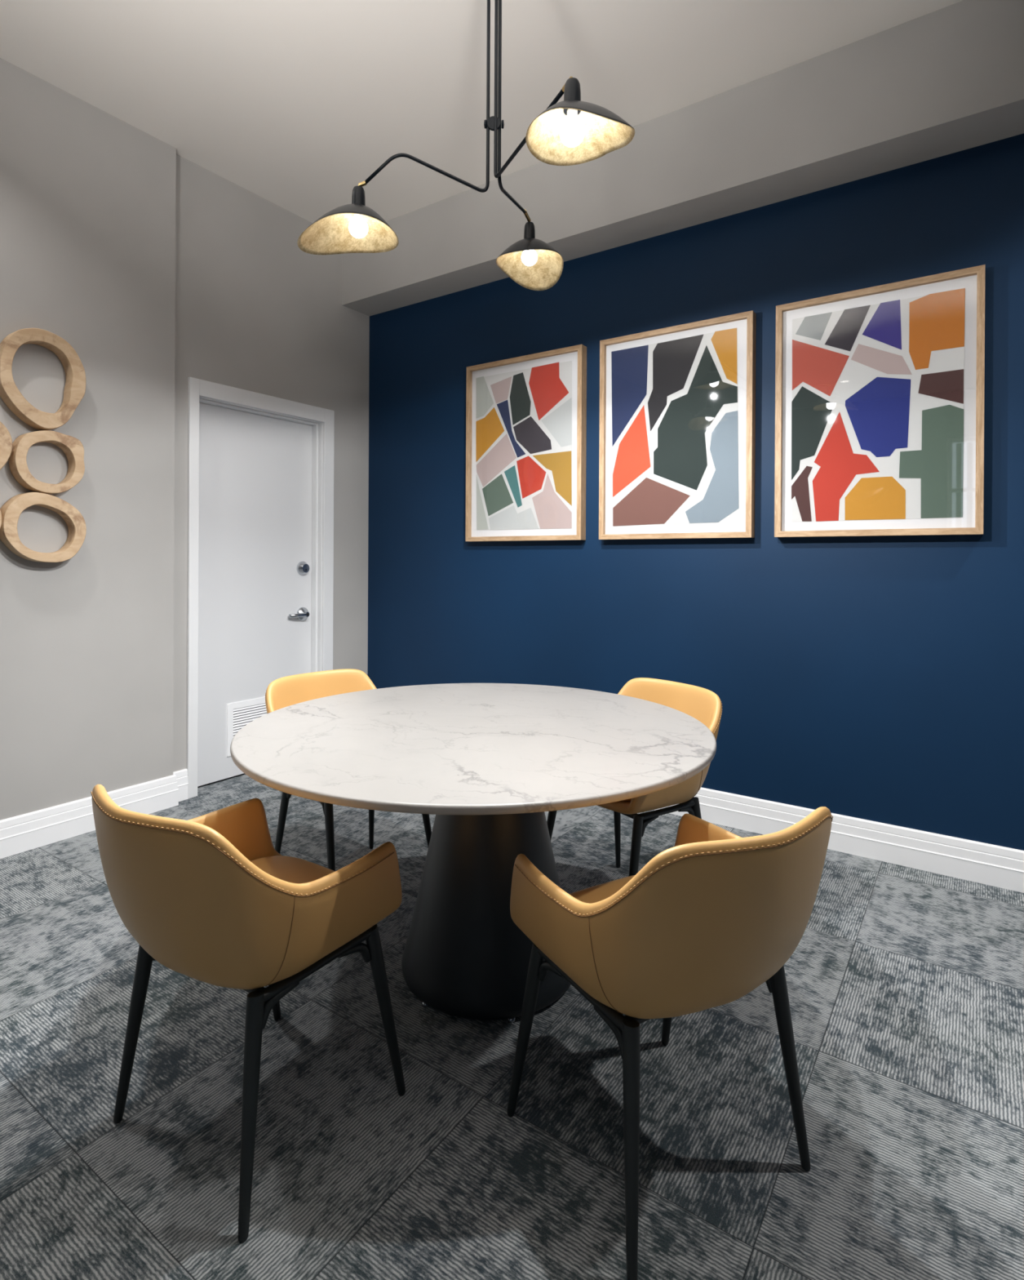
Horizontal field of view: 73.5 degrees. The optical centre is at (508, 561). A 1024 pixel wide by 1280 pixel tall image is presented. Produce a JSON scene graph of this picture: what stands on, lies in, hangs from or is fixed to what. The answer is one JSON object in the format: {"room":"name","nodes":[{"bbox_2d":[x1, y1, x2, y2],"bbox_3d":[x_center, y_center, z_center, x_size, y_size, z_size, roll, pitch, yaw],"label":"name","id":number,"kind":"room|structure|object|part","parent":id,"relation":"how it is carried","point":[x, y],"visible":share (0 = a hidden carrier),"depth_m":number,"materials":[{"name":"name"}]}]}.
{"room":"meeting room","nodes":[
{"label":"meeting room","id":0,"kind":"room"},
{"bbox_2d":[0,57,176,820],"bbox_3d":[-3.274,-0.431,1.344,0.200,3.320,5.290,0,0,35],"label":"wall","id":1,"kind":"structure","parent":0,"point":[87,195],"depth_m":3.13,"materials":[{"name":"grey paint"}]},
{"bbox_2d":[0,328,86,562],"bbox_3d":[-2.090,-0.494,2.819,0.066,0.993,0.632,0,0,35],"label":"wall sculpture","id":2,"kind":"object","parent":1,"relation":"attached to","point":[74,390],"visible":1,"depth_m":2.91,"materials":[{"name":"brown wood"}]},
{"bbox_2d":[0,768,188,858],"bbox_3d":[-3.184,1.152,1.337,0.065,0.154,5.386,0,0,35],"label":"baseboard","id":3,"kind":"structure","parent":1,"relation":"attached to","point":[26,832],"depth_m":3.08,"materials":[{"name":"white paint"}]},
{"bbox_2d":[173,154,369,772],"bbox_3d":[-1.398,-0.427,4.098,0.150,3.320,1.375,0,0,35],"label":"wall","id":4,"kind":"structure","parent":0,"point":[255,311],"depth_m":3.96,"materials":[{"name":"grey paint"}]},
{"bbox_2d":[197,402,312,786],"bbox_3d":[-1.476,0.173,4.004,0.101,2.095,0.834,0,0,35],"label":"door","id":5,"kind":"structure","parent":4,"relation":"in","point":[255,559],"depth_m":3.96,"materials":[{"name":"white paint"}]},
{"bbox_2d":[226,697,266,756],"bbox_3d":[-1.477,0.949,4.016,0.006,0.297,0.385,0,0,35],"label":"vent grille","id":6,"kind":"object","parent":5,"relation":"attached to","point":[241,711],"depth_m":3.93,"materials":[{"name":"white metal"}]},
{"bbox_3d":[-1.290,0.328,4.218,0.135,0.027,0.031,0,0,-45],"label":"lever","id":7,"kind":"part","parent":5,"relation":"part of","materials":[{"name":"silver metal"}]},
{"bbox_3d":[-1.270,0.326,4.269,0.052,0.086,0.086,0,0,35],"label":"handle","id":8,"kind":"part","parent":5,"relation":"part of","materials":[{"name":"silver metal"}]},
{"bbox_2d":[186,377,334,798],"bbox_3d":[-1.451,0.136,4.001,0.155,2.194,0.965,0,0,35],"label":"door frame","id":9,"kind":"structure","parent":4,"relation":"attached to","point":[322,420],"depth_m":4.03,"materials":[{"name":"white paint"}]},
{"bbox_2d":[0,0,963,222],"bbox_3d":[-0.194,-2.102,0.055,7.006,0.060,6.866,0,0,35],"label":"ceiling","id":10,"kind":"structure","parent":0,"point":[295,104],"depth_m":2.87,"materials":[{"name":"paint"}]},
{"bbox_2d":[297,0,635,290],"bbox_3d":[0.035,-1.532,2.207,1.135,1.085,0.968,0,0,35],"label":"ceiling lamp","id":11,"kind":"object","parent":10,"relation":"hanging from","point":[571,131],"visible":1,"depth_m":2.10,"materials":[{"name":"black metal"}]},
{"bbox_3d":[-0.499,-1.058,2.172,0.301,0.130,0.286,0,0,35],"label":"lamp shade","id":12,"kind":"part","parent":11,"relation":"part of","materials":[{"name":"black metal"}]},
{"bbox_3d":[-0.476,-1.058,2.170,0.060,0.060,0.060,0,0,35],"label":"bulb","id":13,"kind":"part","parent":11,"relation":"part of","materials":[{"name":"white glass"}]},
{"bbox_2d":[351,185,365,205],"bbox_3d":[-0.475,-1.149,2.170,0.043,0.074,0.043,0,0,35],"label":"socket","id":14,"kind":"object","parent":11,"relation":"attached to","point":[358,197],"depth_m":2.15,"materials":[{"name":"black metal"}]},
{"bbox_3d":[-0.256,-1.601,2.132,0.405,0.933,0.011,0,0,10],"label":"arm","id":15,"kind":"part","parent":11,"relation":"part of","materials":[{"name":"black metal"}]},
{"bbox_3d":[-0.072,-1.340,2.098,0.009,0.024,0.024,0,0,0],"label":"clamp knob","id":16,"kind":"part","parent":11,"relation":"part of","materials":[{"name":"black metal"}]},
{"bbox_3d":[-0.018,-1.340,2.098,0.009,0.024,0.024,0,0,0],"label":"clamp knob","id":17,"kind":"part","parent":11,"relation":"part of","materials":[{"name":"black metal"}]},
{"bbox_3d":[0.017,-1.613,2.294,0.011,0.907,0.402,0,0,13],"label":"arm","id":18,"kind":"part","parent":11,"relation":"part of","materials":[{"name":"black metal"}]},
{"bbox_3d":[0.051,-1.615,1.902,0.011,0.901,0.430,0,0,-25],"label":"arm","id":19,"kind":"part","parent":11,"relation":"part of","materials":[{"name":"black metal"}]},
{"bbox_2d":[524,221,535,238],"bbox_3d":[0.078,-1.227,2.556,0.043,0.074,0.043,0,0,35],"label":"socket","id":20,"kind":"object","parent":11,"relation":"attached to","point":[529,230],"depth_m":2.54,"materials":[{"name":"black metal"}]},
{"bbox_3d":[0.077,-1.136,2.556,0.060,0.060,0.060,0,0,35],"label":"bulb","id":21,"kind":"part","parent":11,"relation":"part of","materials":[{"name":"white glass"}]},
{"bbox_3d":[0.091,-1.140,2.579,0.253,0.124,0.294,0,0,35],"label":"lamp shade","id":22,"kind":"part","parent":11,"relation":"part of","materials":[{"name":"black metal"}]},
{"bbox_3d":[0.155,-1.049,1.676,0.060,0.060,0.060,0,0,35],"label":"bulb","id":23,"kind":"part","parent":11,"relation":"part of","materials":[{"name":"white glass"}]},
{"bbox_2d":[564,77,581,115],"bbox_3d":[0.156,-1.140,1.676,0.043,0.074,0.043,0,0,35],"label":"socket","id":24,"kind":"object","parent":11,"relation":"attached to","point":[572,91],"depth_m":1.66,"materials":[{"name":"black metal"}]},
{"bbox_3d":[0.178,-1.057,1.660,0.274,0.114,0.231,0,0,35],"label":"lamp shade","id":25,"kind":"part","parent":11,"relation":"part of","materials":[{"name":"black metal"}]},
{"bbox_2d":[0,773,1023,1279],"bbox_3d":[-0.212,1.279,0.063,7.006,0.060,6.866,0,0,35],"label":"floor","id":26,"kind":"structure","parent":0,"point":[905,984],"depth_m":1.57,"materials":[{"name":"grey carpet"}]},
{"bbox_2d":[90,784,405,1243],"bbox_3d":[-0.589,0.855,1.514,0.537,0.779,0.552,0,0,35],"label":"armchair","id":27,"kind":"object","parent":26,"relation":"on","point":[210,898],"visible":1,"depth_m":1.30,"materials":[{"name":"beige leather"}]},
{"bbox_3d":[-0.833,1.035,1.530,0.086,0.415,0.031,0,0,-24],"label":"leg","id":28,"kind":"part","parent":27,"relation":"part of","materials":[{"name":"black metal"}]},
{"bbox_3d":[-0.490,1.038,1.293,0.031,0.415,0.086,0,0,3],"label":"leg","id":29,"kind":"part","parent":27,"relation":"part of","materials":[{"name":"black metal"}]},
{"bbox_3d":[-0.565,0.862,1.549,0.435,0.081,0.286,0,0,35],"label":"under frame","id":30,"kind":"part","parent":27,"relation":"part of","materials":[{"name":"black metal"}]},
{"bbox_3d":[-0.642,1.033,1.822,0.030,0.421,0.108,0,0,17],"label":"leg","id":31,"kind":"part","parent":27,"relation":"part of","materials":[{"name":"black metal"}]},
{"bbox_3d":[-0.284,1.036,1.575,0.108,0.421,0.030,0,0,-38],"label":"leg","id":32,"kind":"part","parent":27,"relation":"part of","materials":[{"name":"black metal"}]},
{"bbox_2d":[265,668,431,871],"bbox_3d":[-0.636,0.852,2.692,0.552,0.779,0.537,0,0,42],"label":"armchair","id":33,"kind":"object","parent":26,"relation":"on","point":[285,691],"visible":0.16,"depth_m":2.77,"materials":[{"name":"yellow"}]},
{"bbox_3d":[-0.870,1.033,2.624,0.086,0.415,0.031,0,0,11],"label":"leg","id":34,"kind":"part","parent":33,"relation":"part of","materials":[{"name":"black metal"}]},
{"bbox_3d":[-0.605,0.860,2.664,0.286,0.081,0.435,0,0,42],"label":"under frame","id":35,"kind":"part","parent":33,"relation":"part of","materials":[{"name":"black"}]},
{"bbox_3d":[-0.618,1.032,2.382,0.030,0.421,0.108,0,0,-30],"label":"leg","id":36,"kind":"part","parent":33,"relation":"part of","materials":[{"name":"black metal"}]},
{"bbox_3d":[-0.589,1.034,2.932,0.031,0.415,0.086,0,0,-16],"label":"leg","id":37,"kind":"part","parent":33,"relation":"part of","materials":[{"name":"black metal"}]},
{"bbox_3d":[-0.325,1.033,2.703,0.108,0.421,0.030,0,0,25],"label":"leg","id":38,"kind":"part","parent":33,"relation":"part of","materials":[{"name":"black metal"}]},
{"bbox_2d":[230,683,716,1023],"bbox_3d":[-0.098,0.870,2.095,1.400,0.750,1.400,0,0,35],"label":"round table","id":39,"kind":"object","parent":26,"relation":"on","point":[488,760],"visible":0.91,"depth_m":1.89,"materials":[{"name":"white stone"}]},
{"bbox_2d":[546,677,722,876],"bbox_3d":[0.458,0.859,2.518,0.552,0.779,0.537,0,0,-35],"label":"armchair","id":40,"kind":"object","parent":26,"relation":"on","point":[701,704],"visible":0.37,"depth_m":2.42,"materials":[{"name":"yellow"}]},
{"bbox_3d":[0.149,1.036,2.566,0.108,0.421,0.030,0,0,-18],"label":"leg","id":41,"kind":"part","parent":40,"relation":"part of","materials":[{"name":"black metal"}]},
{"bbox_3d":[0.439,1.040,2.761,0.031,0.415,0.086,0,0,23],"label":"leg","id":42,"kind":"part","parent":40,"relation":"part of","materials":[{"name":"black metal"}]},
{"bbox_3d":[0.401,1.038,2.212,0.030,0.421,0.108,0,0,37],"label":"leg","id":43,"kind":"part","parent":40,"relation":"part of","materials":[{"name":"black metal"}]},
{"bbox_3d":[0.424,0.866,2.494,0.286,0.081,0.435,0,0,-35],"label":"under frame","id":44,"kind":"part","parent":40,"relation":"part of","materials":[{"name":"black metal"}]},
{"bbox_3d":[0.681,1.042,2.421,0.086,0.415,0.031,0,0,-4],"label":"leg","id":45,"kind":"part","parent":40,"relation":"part of","materials":[{"name":"black metal"}]},
{"bbox_2d":[506,806,833,1279],"bbox_3d":[0.339,0.861,1.428,0.537,0.779,0.552,0,0,-30],"label":"armchair","id":46,"kind":"object","parent":26,"relation":"on","point":[718,914],"visible":1,"depth_m":1.21,"materials":[{"name":"beige"}]},
{"bbox_3d":[0.038,1.038,1.515,0.108,0.421,0.030,0,0,43],"label":"leg","id":47,"kind":"part","parent":46,"relation":"part of","materials":[{"name":"black metal"}]},
{"bbox_3d":[0.220,1.042,1.216,0.031,0.415,0.086,0,0,2],"label":"leg","id":48,"kind":"part","parent":46,"relation":"part of","materials":[{"name":"black metal"}]},
{"bbox_3d":[0.318,0.867,1.465,0.435,0.081,0.286,0,0,-30],"label":"under frame","id":49,"kind":"part","parent":46,"relation":"part of","materials":[{"name":"black metal"}]},
{"bbox_3d":[0.415,1.040,1.731,0.030,0.421,0.108,0,0,-12],"label":"leg","id":50,"kind":"part","parent":46,"relation":"part of","materials":[{"name":"black metal"}]},
{"bbox_3d":[0.582,1.043,1.423,0.086,0.415,0.031,0,0,29],"label":"leg","id":51,"kind":"part","parent":46,"relation":"part of","materials":[{"name":"black metal"}]},
{"bbox_2d":[368,133,1023,850],"bbox_3d":[1.719,-0.407,2.843,7.006,3.321,0.100,0,0,35],"label":"wall","id":52,"kind":"structure","parent":0,"point":[881,679],"depth_m":3.15,"materials":[{"name":"blue paint"}]},
{"bbox_2d":[466,344,586,541],"bbox_3d":[0.081,-0.638,3.878,0.777,1.037,0.056,0,0,35],"label":"framed print","id":53,"kind":"object","parent":52,"relation":"attached to","point":[526,415],"visible":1,"depth_m":3.85,"materials":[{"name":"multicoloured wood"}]},
{"bbox_2d":[599,310,756,539],"bbox_3d":[0.808,-0.633,3.376,0.778,1.037,0.056,0,0,35],"label":"framed print","id":54,"kind":"object","parent":52,"relation":"attached to","point":[677,442],"visible":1,"depth_m":3.35,"materials":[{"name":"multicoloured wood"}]},
{"bbox_2d":[342,0,1023,315],"bbox_3d":[1.712,-1.851,2.642,6.606,0.431,0.242,0,0,35],"label":"ceiling beam","id":55,"kind":"structure","parent":52,"relation":"attached to","point":[949,79],"depth_m":2.99,"materials":[{"name":"grey paint"}]},
{"bbox_2d":[654,787,1023,893],"bbox_3d":[1.767,1.177,2.735,6.586,0.154,0.020,0,0,35],"label":"baseboard","id":56,"kind":"structure","parent":52,"relation":"attached to","point":[998,866],"depth_m":2.86,"materials":[{"name":"white paint"}]},
{"bbox_2d":[774,264,986,537],"bbox_3d":[1.529,-0.627,2.878,0.771,1.037,0.056,0,0,35],"label":"framed print","id":57,"kind":"object","parent":52,"relation":"attached to","point":[880,389],"visible":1,"depth_m":2.85,"materials":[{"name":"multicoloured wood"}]}
]}

